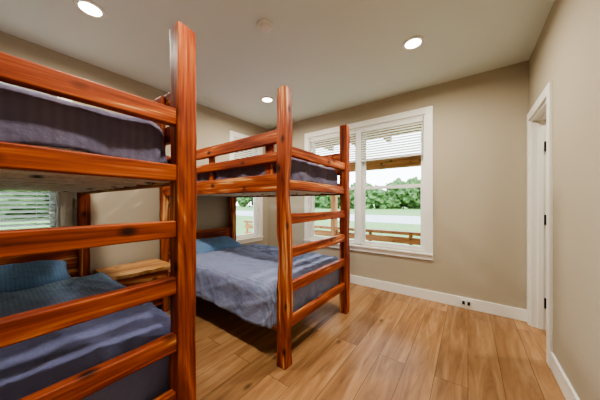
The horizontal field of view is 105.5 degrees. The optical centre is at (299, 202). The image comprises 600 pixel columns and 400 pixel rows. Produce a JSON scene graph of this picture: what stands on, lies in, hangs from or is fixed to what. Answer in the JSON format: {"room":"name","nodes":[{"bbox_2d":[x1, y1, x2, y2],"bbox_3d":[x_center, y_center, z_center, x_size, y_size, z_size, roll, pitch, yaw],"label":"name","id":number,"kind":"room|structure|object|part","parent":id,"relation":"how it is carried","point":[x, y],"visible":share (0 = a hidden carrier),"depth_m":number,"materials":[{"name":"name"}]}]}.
{"room":"dormitory","nodes":[
{"label":"dormitory","id":0,"kind":"room"},
{"bbox_2d":[0,31,267,274],"bbox_3d":[-1.935,-0.125,3.005,0.140,2.740,4.142,0,0,36],"label":"wall","id":1,"kind":"structure","parent":0,"point":[213,126],"depth_m":2.78,"materials":[{"name":"paint"}]},
{"bbox_2d":[0,82,59,230],"bbox_3d":[-2.623,-0.253,2.070,0.140,1.795,0.601,0,0,36],"label":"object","id":2,"kind":"structure","parent":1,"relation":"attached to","point":[57,193],"depth_m":2.13,"materials":[{"name":"white plastic"}]},
{"bbox_3d":[-2.589,-0.272,2.045,0.046,1.713,0.537,0,0,36],"label":"blind slats","id":3,"kind":"part","parent":2,"relation":"part of","materials":[{"name":"white plastic"}]},
{"bbox_2d":[49,96,55,226],"bbox_3d":[-2.637,-0.253,2.081,0.065,1.755,0.561,0,0,36],"label":"window","id":4,"kind":"structure","parent":2,"relation":"attached to","point":[55,96],"depth_m":2.27,"materials":[{"name":"white plastic"}]},
{"bbox_2d":[60,97,71,226],"bbox_3d":[-2.559,-0.253,2.023,0.020,1.965,0.771,0,0,36],"label":"window frame","id":5,"kind":"structure","parent":1,"relation":"attached to","point":[65,197],"depth_m":2.29,"materials":[{"name":"white wood"}]},
{"bbox_2d":[229,130,262,243],"bbox_3d":[-0.970,-0.253,4.179,0.020,1.965,0.771,0,0,36],"label":"window frame","id":6,"kind":"structure","parent":1,"relation":"attached to","point":[232,134],"depth_m":4.35,"materials":[{"name":"white wood"}]},
{"bbox_2d":[234,137,258,238],"bbox_3d":[-1.034,-0.253,4.227,0.140,1.795,0.601,0,0,36],"label":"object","id":7,"kind":"structure","parent":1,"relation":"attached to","point":[257,149],"depth_m":4.42,"materials":[{"name":"white plastic"}]},
{"bbox_3d":[-1.000,-0.881,4.202,0.046,0.493,0.537,0,0,36],"label":"blind slats","id":8,"kind":"part","parent":7,"relation":"part of","materials":[{"name":"white plastic"}]},
{"bbox_2d":[236,150,255,237],"bbox_3d":[-1.048,-0.253,4.237,0.065,1.755,0.561,0,0,36],"label":"window","id":9,"kind":"structure","parent":7,"relation":"attached to","point":[254,198],"depth_m":4.41,"materials":[{"name":"white plastic"}]},
{"bbox_2d":[236,236,262,240],"bbox_3d":[-0.978,0.657,4.186,0.080,0.020,0.771,0,0,36],"label":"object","id":10,"kind":"object","parent":1,"relation":"attached to","point":[259,236],"visible":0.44,"depth_m":4.17,"materials":[{"name":"white wood"}]},
{"bbox_2d":[0,0,553,128],"bbox_3d":[0.529,-1.570,1.821,5.510,0.150,5.440,0,0,36],"label":"ceiling","id":11,"kind":"structure","parent":0,"point":[332,55],"depth_m":2.10,"materials":[{"name":"paint"}]},
{"bbox_2d":[73,0,106,18],"bbox_3d":[-1.610,-1.489,1.751,0.190,0.010,0.190,0,0,36],"label":"recessed light","id":12,"kind":"object","parent":11,"relation":"in","point":[90,8],"visible":1,"depth_m":1.74,"materials":[{"name":"white plastic"}]},
{"bbox_2d":[257,19,272,32],"bbox_3d":[-0.294,-1.473,1.914,0.130,0.042,0.130,0,0,36],"label":"smoke detector","id":13,"kind":"object","parent":11,"relation":"attached to","point":[264,25],"visible":1,"depth_m":1.89,"materials":[{"name":"white plastic"}]},
{"bbox_2d":[261,97,273,102],"bbox_3d":[-0.474,-1.489,3.293,0.190,0.010,0.190,0,0,36],"label":"recessed light","id":14,"kind":"object","parent":11,"relation":"in","point":[263,99],"visible":1,"depth_m":3.28,"materials":[{"name":"white plastic"}]},
{"bbox_2d":[402,36,424,49],"bbox_3d":[1.056,-1.489,2.130,0.190,0.010,0.190,0,0,36],"label":"recessed light","id":15,"kind":"object","parent":11,"relation":"in","point":[412,43],"visible":1,"depth_m":2.12,"materials":[{"name":"white plastic"}]},
{"bbox_2d":[156,283,565,399],"bbox_3d":[0.529,1.305,1.821,5.510,0.120,5.440,0,0,36],"label":"floor","id":16,"kind":"structure","parent":0,"point":[388,345],"depth_m":1.86,"materials":[{"name":"brown wood"}]},
{"bbox_2d":[0,21,196,399],"bbox_3d":[-1.712,0.195,1.307,2.140,2.100,1.161,0,0,36],"label":"bunk bed","id":17,"kind":"object","parent":16,"relation":"on","point":[23,167],"visible":0.73,"depth_m":0.96,"materials":[{"name":"brown wood"}]},
{"bbox_2d":[0,260,70,292],"bbox_3d":[-2.293,0.609,1.759,0.423,0.223,0.760,0,0,36],"label":"pillow","id":18,"kind":"object","parent":17,"relation":"on","point":[27,275],"visible":0.77,"depth_m":1.82,"materials":[{"name":"fabric"}]},
{"bbox_3d":[-2.535,0.515,1.912,0.035,0.243,0.982,0,0,36],"label":"headboard","id":19,"kind":"part","parent":17,"relation":"part of","materials":[{"name":"brown wood"}]},
{"bbox_3d":[-1.742,-0.231,1.328,1.910,0.168,0.890,0,0,36],"label":"mattress","id":20,"kind":"part","parent":17,"relation":"part of","materials":[{"name":"fabric"}]},
{"bbox_3d":[-2.535,0.736,1.912,0.035,0.181,0.982,0,0,36],"label":"headboard","id":21,"kind":"part","parent":17,"relation":"part of","materials":[{"name":"brown wood"}]},
{"bbox_2d":[0,83,167,163],"bbox_3d":[-1.658,-0.295,1.270,1.835,0.254,1.028,0,0,36],"label":"mattress","id":22,"kind":"object","parent":17,"relation":"on","point":[28,117],"visible":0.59,"depth_m":0.85,"materials":[{"name":"fabric"}]},
{"bbox_3d":[-2.220,0.315,2.340,0.096,1.860,0.096,0,0,36],"label":"post","id":23,"kind":"part","parent":17,"relation":"part of","materials":[{"name":"brown wood"}]},
{"bbox_2d":[0,272,170,399],"bbox_3d":[-1.514,0.791,1.161,1.483,0.391,1.262,0,0,36],"label":"comforter","id":24,"kind":"object","parent":17,"relation":"on","point":[27,367],"visible":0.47,"depth_m":1.04,"materials":[{"name":"blue fabric"}]},
{"bbox_3d":[-0.892,0.392,0.702,0.046,0.082,0.982,0,0,36],"label":"foot rail","id":25,"kind":"part","parent":17,"relation":"part of","materials":[{"name":"brown wood"}]},
{"bbox_3d":[-0.892,0.125,0.702,0.046,0.082,0.982,0,0,36],"label":"foot rail","id":26,"kind":"part","parent":17,"relation":"part of","materials":[{"name":"brown wood"}]},
{"bbox_3d":[-0.892,-0.143,0.702,0.046,0.082,0.982,0,0,36],"label":"foot rail","id":27,"kind":"part","parent":17,"relation":"part of","materials":[{"name":"brown wood"}]},
{"bbox_3d":[-0.892,-0.410,0.702,0.046,0.082,0.982,0,0,36],"label":"foot rail","id":28,"kind":"part","parent":17,"relation":"part of","materials":[{"name":"brown wood"}]},
{"bbox_3d":[-0.892,0.665,0.702,0.046,0.082,0.982,0,0,36],"label":"foot rail","id":29,"kind":"part","parent":17,"relation":"part of","materials":[{"name":"brown wood"}]},
{"bbox_3d":[-1.399,-0.160,1.734,1.962,0.142,0.041,0,0,36],"label":"rail","id":30,"kind":"part","parent":17,"relation":"part of","materials":[{"name":"brown wood"}]},
{"bbox_3d":[-0.892,0.935,0.702,0.046,0.082,0.982,0,0,36],"label":"foot rail","id":31,"kind":"part","parent":17,"relation":"part of","materials":[{"name":"brown wood"}]},
{"bbox_3d":[-1.399,-0.523,1.734,1.962,0.108,0.041,0,0,36],"label":"guard rail","id":32,"kind":"part","parent":17,"relation":"part of","materials":[{"name":"brown wood"}]},
{"bbox_3d":[-1.399,-0.360,1.734,1.962,0.083,0.041,0,0,36],"label":"guard rail","id":33,"kind":"part","parent":17,"relation":"part of","materials":[{"name":"brown wood"}]},
{"bbox_3d":[-0.577,0.195,1.130,0.101,2.100,0.099,0,0,36],"label":"post","id":34,"kind":"part","parent":17,"relation":"part of","materials":[{"name":"brown wood"}]},
{"bbox_2d":[94,258,169,311],"bbox_3d":[-1.809,0.975,2.516,0.526,0.540,0.595,0,0,36],"label":"nightstand","id":35,"kind":"object","parent":16,"relation":"on","point":[135,273],"visible":0.36,"depth_m":2.45,"materials":[{"name":"brown wood"}]},
{"bbox_3d":[-1.648,0.838,2.397,0.022,0.165,0.445,0,0,36],"label":"drawer","id":36,"kind":"part","parent":35,"relation":"part of","materials":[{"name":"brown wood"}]},
{"bbox_3d":[-1.548,0.994,2.619,0.065,0.502,0.064,0,0,36],"label":"leg","id":37,"kind":"part","parent":35,"relation":"part of","materials":[{"name":"brown wood"}]},
{"bbox_2d":[159,85,349,369],"bbox_3d":[-0.624,0.182,2.785,2.139,2.125,1.161,0,0,36],"label":"bunk bed","id":38,"kind":"object","parent":16,"relation":"on","point":[279,185],"visible":0.7,"depth_m":2.01,"materials":[{"name":"brown wood"}]},
{"bbox_3d":[-1.761,0.315,2.962,0.096,1.860,0.097,0,0,36],"label":"post","id":39,"kind":"part","parent":38,"relation":"part of","materials":[{"name":"brown wood"}]},
{"bbox_3d":[-1.446,0.515,3.390,0.035,0.242,0.984,0,0,36],"label":"headboard","id":40,"kind":"part","parent":38,"relation":"part of","materials":[{"name":"brown wood"}]},
{"bbox_2d":[196,236,242,253],"bbox_3d":[-1.205,0.613,3.237,0.423,0.225,0.760,0,0,36],"label":"pillow","id":41,"kind":"object","parent":38,"relation":"on","point":[205,245],"visible":0.62,"depth_m":3.14,"materials":[{"name":"fabric"}]},
{"bbox_3d":[-0.940,-0.160,2.357,1.962,0.142,0.041,0,0,36],"label":"rail","id":42,"kind":"part","parent":38,"relation":"part of","materials":[{"name":"brown wood"}]},
{"bbox_3d":[-0.940,-0.522,2.357,1.962,0.108,0.041,0,0,36],"label":"guard rail","id":43,"kind":"part","parent":38,"relation":"part of","materials":[{"name":"brown wood"}]},
{"bbox_3d":[-1.131,0.315,3.817,0.098,1.860,0.098,0,0,36],"label":"post","id":44,"kind":"part","parent":38,"relation":"part of","materials":[{"name":"brown wood"}]},
{"bbox_3d":[-0.940,-0.360,2.357,1.962,0.082,0.041,0,0,36],"label":"guard rail","id":45,"kind":"part","parent":38,"relation":"part of","materials":[{"name":"brown wood"}]},
{"bbox_2d":[197,158,337,185],"bbox_3d":[-0.568,-0.296,2.743,1.833,0.272,1.022,0,0,36],"label":"comforter","id":46,"kind":"object","parent":38,"relation":"on","point":[301,170],"visible":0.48,"depth_m":2.17,"materials":[{"name":"fabric"}]},
{"bbox_2d":[196,244,339,328],"bbox_3d":[-0.424,0.794,2.638,1.476,0.383,1.263,0,0,36],"label":"comforter","id":47,"kind":"object","parent":38,"relation":"on","point":[241,281],"visible":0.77,"depth_m":2.15,"materials":[{"name":"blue fabric"}]},
{"bbox_3d":[-0.118,0.182,1.752,0.097,2.125,0.096,0,0,36],"label":"post","id":48,"kind":"part","parent":38,"relation":"part of","materials":[{"name":"brown wood"}]},
{"bbox_3d":[-0.310,-0.160,3.212,1.962,0.143,0.041,0,0,36],"label":"rail","id":49,"kind":"part","parent":38,"relation":"part of","materials":[{"name":"brown wood"}]},
{"bbox_3d":[0.196,-0.143,2.180,0.047,0.083,0.984,0,0,36],"label":"foot rail","id":50,"kind":"part","parent":38,"relation":"part of","materials":[{"name":"brown wood"}]},
{"bbox_3d":[0.196,0.125,2.179,0.046,0.082,0.984,0,0,36],"label":"foot rail","id":51,"kind":"part","parent":38,"relation":"part of","materials":[{"name":"brown wood"}]},
{"bbox_3d":[0.196,0.935,2.179,0.046,0.082,0.984,0,0,36],"label":"foot rail","id":52,"kind":"part","parent":38,"relation":"part of","materials":[{"name":"brown wood"}]},
{"bbox_3d":[0.196,0.665,2.179,0.046,0.082,0.984,0,0,36],"label":"foot rail","id":53,"kind":"part","parent":38,"relation":"part of","materials":[{"name":"brown wood"}]},
{"bbox_3d":[0.196,0.392,2.179,0.047,0.083,0.984,0,0,36],"label":"foot rail","id":54,"kind":"part","parent":38,"relation":"part of","materials":[{"name":"brown wood"}]},
{"bbox_3d":[0.196,-0.410,2.179,0.046,0.082,0.984,0,0,36],"label":"foot rail","id":55,"kind":"part","parent":38,"relation":"part of","materials":[{"name":"brown wood"}]},
{"bbox_3d":[-0.310,-0.522,3.212,1.962,0.107,0.041,0,0,36],"label":"guard rail","id":56,"kind":"part","parent":38,"relation":"part of","materials":[{"name":"brown wood"}]},
{"bbox_3d":[0.512,0.182,2.607,0.098,2.125,0.096,0,0,36],"label":"post","id":57,"kind":"part","parent":38,"relation":"part of","materials":[{"name":"brown wood"}]},
{"bbox_2d":[268,60,528,309],"bbox_3d":[0.915,-0.125,3.564,4.064,2.740,0.140,0,0,36],"label":"wall","id":58,"kind":"structure","parent":0,"point":[480,120],"depth_m":2.68,"materials":[{"name":"paint"}]},
{"bbox_2d":[309,114,424,252],"bbox_3d":[0.933,-0.253,3.551,1.822,1.795,0.140,0,0,36],"label":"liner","id":59,"kind":"object","parent":58,"relation":"attached to","point":[423,116],"depth_m":3.30,"materials":[{"name":"white plastic"}]},
{"bbox_3d":[0.908,-0.881,3.516,1.758,0.493,0.046,0,0,36],"label":"blind slats","id":60,"kind":"part","parent":59,"relation":"part of","materials":[{"name":"white plastic"}]},
{"bbox_2d":[312,118,423,249],"bbox_3d":[0.932,-0.253,3.549,1.782,1.755,0.105,0,0,36],"label":"window","id":61,"kind":"structure","parent":59,"relation":"attached to","point":[360,187],"depth_m":3.50,"materials":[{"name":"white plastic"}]},
{"bbox_2d":[304,239,432,255],"bbox_3d":[0.892,0.657,3.494,1.992,0.020,0.080,0,0,36],"label":"window sill","id":62,"kind":"structure","parent":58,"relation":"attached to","point":[304,239],"depth_m":3.19,"materials":[{"name":"white wood"}]},
{"bbox_2d":[304,106,432,260],"bbox_3d":[0.886,-0.253,3.486,1.992,1.965,0.020,0,0,36],"label":"window frame","id":63,"kind":"structure","parent":58,"relation":"attached to","point":[428,111],"depth_m":2.96,"materials":[{"name":"white wood"}]},
{"bbox_2d":[350,275,526,321],"bbox_3d":[0.874,1.183,3.497,3.767,0.125,0.016,0,0,36],"label":"baseboard","id":64,"kind":"structure","parent":58,"relation":"attached to","point":[520,314],"depth_m":2.82,"materials":[{"name":"white wood"}]},
{"bbox_2d":[460,299,471,306],"bbox_3d":[1.956,1.180,2.685,0.115,0.070,0.008,0,0,36],"label":"wall outlet","id":65,"kind":"object","parent":58,"relation":"attached to","point":[462,302],"visible":1,"depth_m":2.68,"materials":[{"name":"white plastic"}]},
{"bbox_2d":[529,0,599,399],"bbox_3d":[1.224,-0.125,0.677,0.140,2.740,4.142,0,0,36],"label":"wall","id":66,"kind":"structure","parent":0,"point":[566,52],"depth_m":1.37,"materials":[{"name":"paint"}]},
{"bbox_2d":[527,81,552,367],"bbox_3d":[2.193,0.163,2.009,0.160,2.165,0.827,0,0,36],"label":"door frame","id":67,"kind":"structure","parent":66,"relation":"attached to","point":[546,95],"depth_m":2.24,"materials":[{"name":"white wood"}]},
{"bbox_2d":[538,112,545,329],"bbox_3d":[2.197,0.212,2.006,0.040,2.065,0.627,0,0,36],"label":"door","id":68,"kind":"structure","parent":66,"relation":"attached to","point":[543,117],"depth_m":2.25,"materials":[{"name":"white wood"}]},
{"bbox_2d":[544,141,545,308],"bbox_3d":[2.435,0.215,2.224,0.074,1.640,0.023,0,0,36],"label":"hinges","id":69,"kind":"object","parent":66,"relation":"attached to","point":[544,141],"visible":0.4,"depth_m":2.24,"materials":[{"name":"black metal"}]},
{"bbox_2d":[550,352,579,399],"bbox_3d":[0.917,1.183,0.392,0.016,0.125,3.285,0,0,36],"label":"baseboard","id":70,"kind":"structure","parent":66,"relation":"attached to","point":[568,391],"depth_m":1.51,"materials":[{"name":"white wood"}]},
{"label":"outside","id":71,"kind":"structure","parent":0,"visible":0},
{"bbox_2d":[0,205,420,245],"bbox_3d":[21.609,1.845,46.185,220.000,0.300,220.000,0,0,36],"label":"lawn","id":72,"kind":"structure","parent":71,"point":[240,225],"depth_m":18.85,"materials":[{"name":"green plant"}]},
{"bbox_2d":[0,190,48,218],"bbox_3d":[-33.117,-1.933,24.671,10.278,8.109,7.047,0,0,-18],"label":"tree","id":73,"kind":"object","parent":72,"relation":"on","point":[0,190],"visible":0.17,"depth_m":24.08,"materials":[{"name":"green plant"}]},
{"bbox_2d":[237,197,250,206],"bbox_3d":[-22.576,-2.518,99.461,10.152,8.784,9.008,0,0,36],"label":"tree","id":74,"kind":"object","parent":72,"relation":"on","point":[242,201],"visible":0.41,"depth_m":97.11,"materials":[{"name":"green plant"}]},
{"bbox_2d":[315,199,319,207],"bbox_3d":[5.265,-1.411,84.288,11.688,10.895,10.321,0,0,-38],"label":"tree","id":75,"kind":"object","parent":72,"relation":"on","point":[317,203],"visible":0.2,"depth_m":80.57,"materials":[{"name":"green plant"}]},
{"bbox_2d":[234,124,420,244],"bbox_3d":[1.178,-0.011,4.970,9.000,3.409,2.400,0,0,36],"label":"porch","id":76,"kind":"object","parent":72,"relation":"on","point":[411,161],"visible":0.16,"depth_m":5.36,"materials":[{"name":"brown wood"}]},
{"bbox_3d":[1.647,1.020,5.606,9.000,0.770,0.160,0,0,36],"label":"rail","id":77,"kind":"part","parent":76,"relation":"part of","materials":[{"name":"brown wood"}]},
{"bbox_3d":[0.922,0.365,6.140,0.140,2.340,0.140,0,0,36],"label":"post","id":78,"kind":"part","parent":76,"relation":"part of","materials":[{"name":"brown wood"}]},
{"bbox_2d":[315,195,339,208],"bbox_3d":[9.175,-1.607,70.598,10.653,8.753,9.647,0,0,36],"label":"tree","id":79,"kind":"object","parent":72,"relation":"on","point":[325,201],"visible":0.35,"depth_m":68.16,"materials":[{"name":"green plant"}]},
{"bbox_2d":[350,182,372,208],"bbox_3d":[18.334,-1.968,70.180,10.592,9.102,8.104,0,0,17],"label":"tree","id":80,"kind":"object","parent":72,"relation":"on","point":[353,184],"visible":0.06,"depth_m":68.37,"materials":[{"name":"green plant"}]},
{"bbox_2d":[350,182,393,208],"bbox_3d":[20.874,-1.238,67.548,12.664,9.520,9.243,0,0,36],"label":"tree","id":81,"kind":"object","parent":72,"relation":"on","point":[377,198],"visible":0.54,"depth_m":64.90,"materials":[{"name":"green plant"}]},
{"bbox_2d":[385,176,420,208],"bbox_3d":[30.892,-2.352,68.044,14.081,10.944,11.457,0,0,36],"label":"tree","id":82,"kind":"object","parent":72,"relation":"on","point":[410,198],"visible":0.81,"depth_m":65.47,"materials":[{"name":"green plant"}]},
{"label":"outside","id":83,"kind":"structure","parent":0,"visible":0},
{"bbox_2d":[236,211,420,224],"bbox_3d":[3.347,1.685,29.829,150.000,0.019,12.000,0,0,36],"label":"driveway","id":84,"kind":"structure","parent":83,"point":[369,218],"depth_m":24.64,"materials":[{"name":"grey concrete"}]}
]}

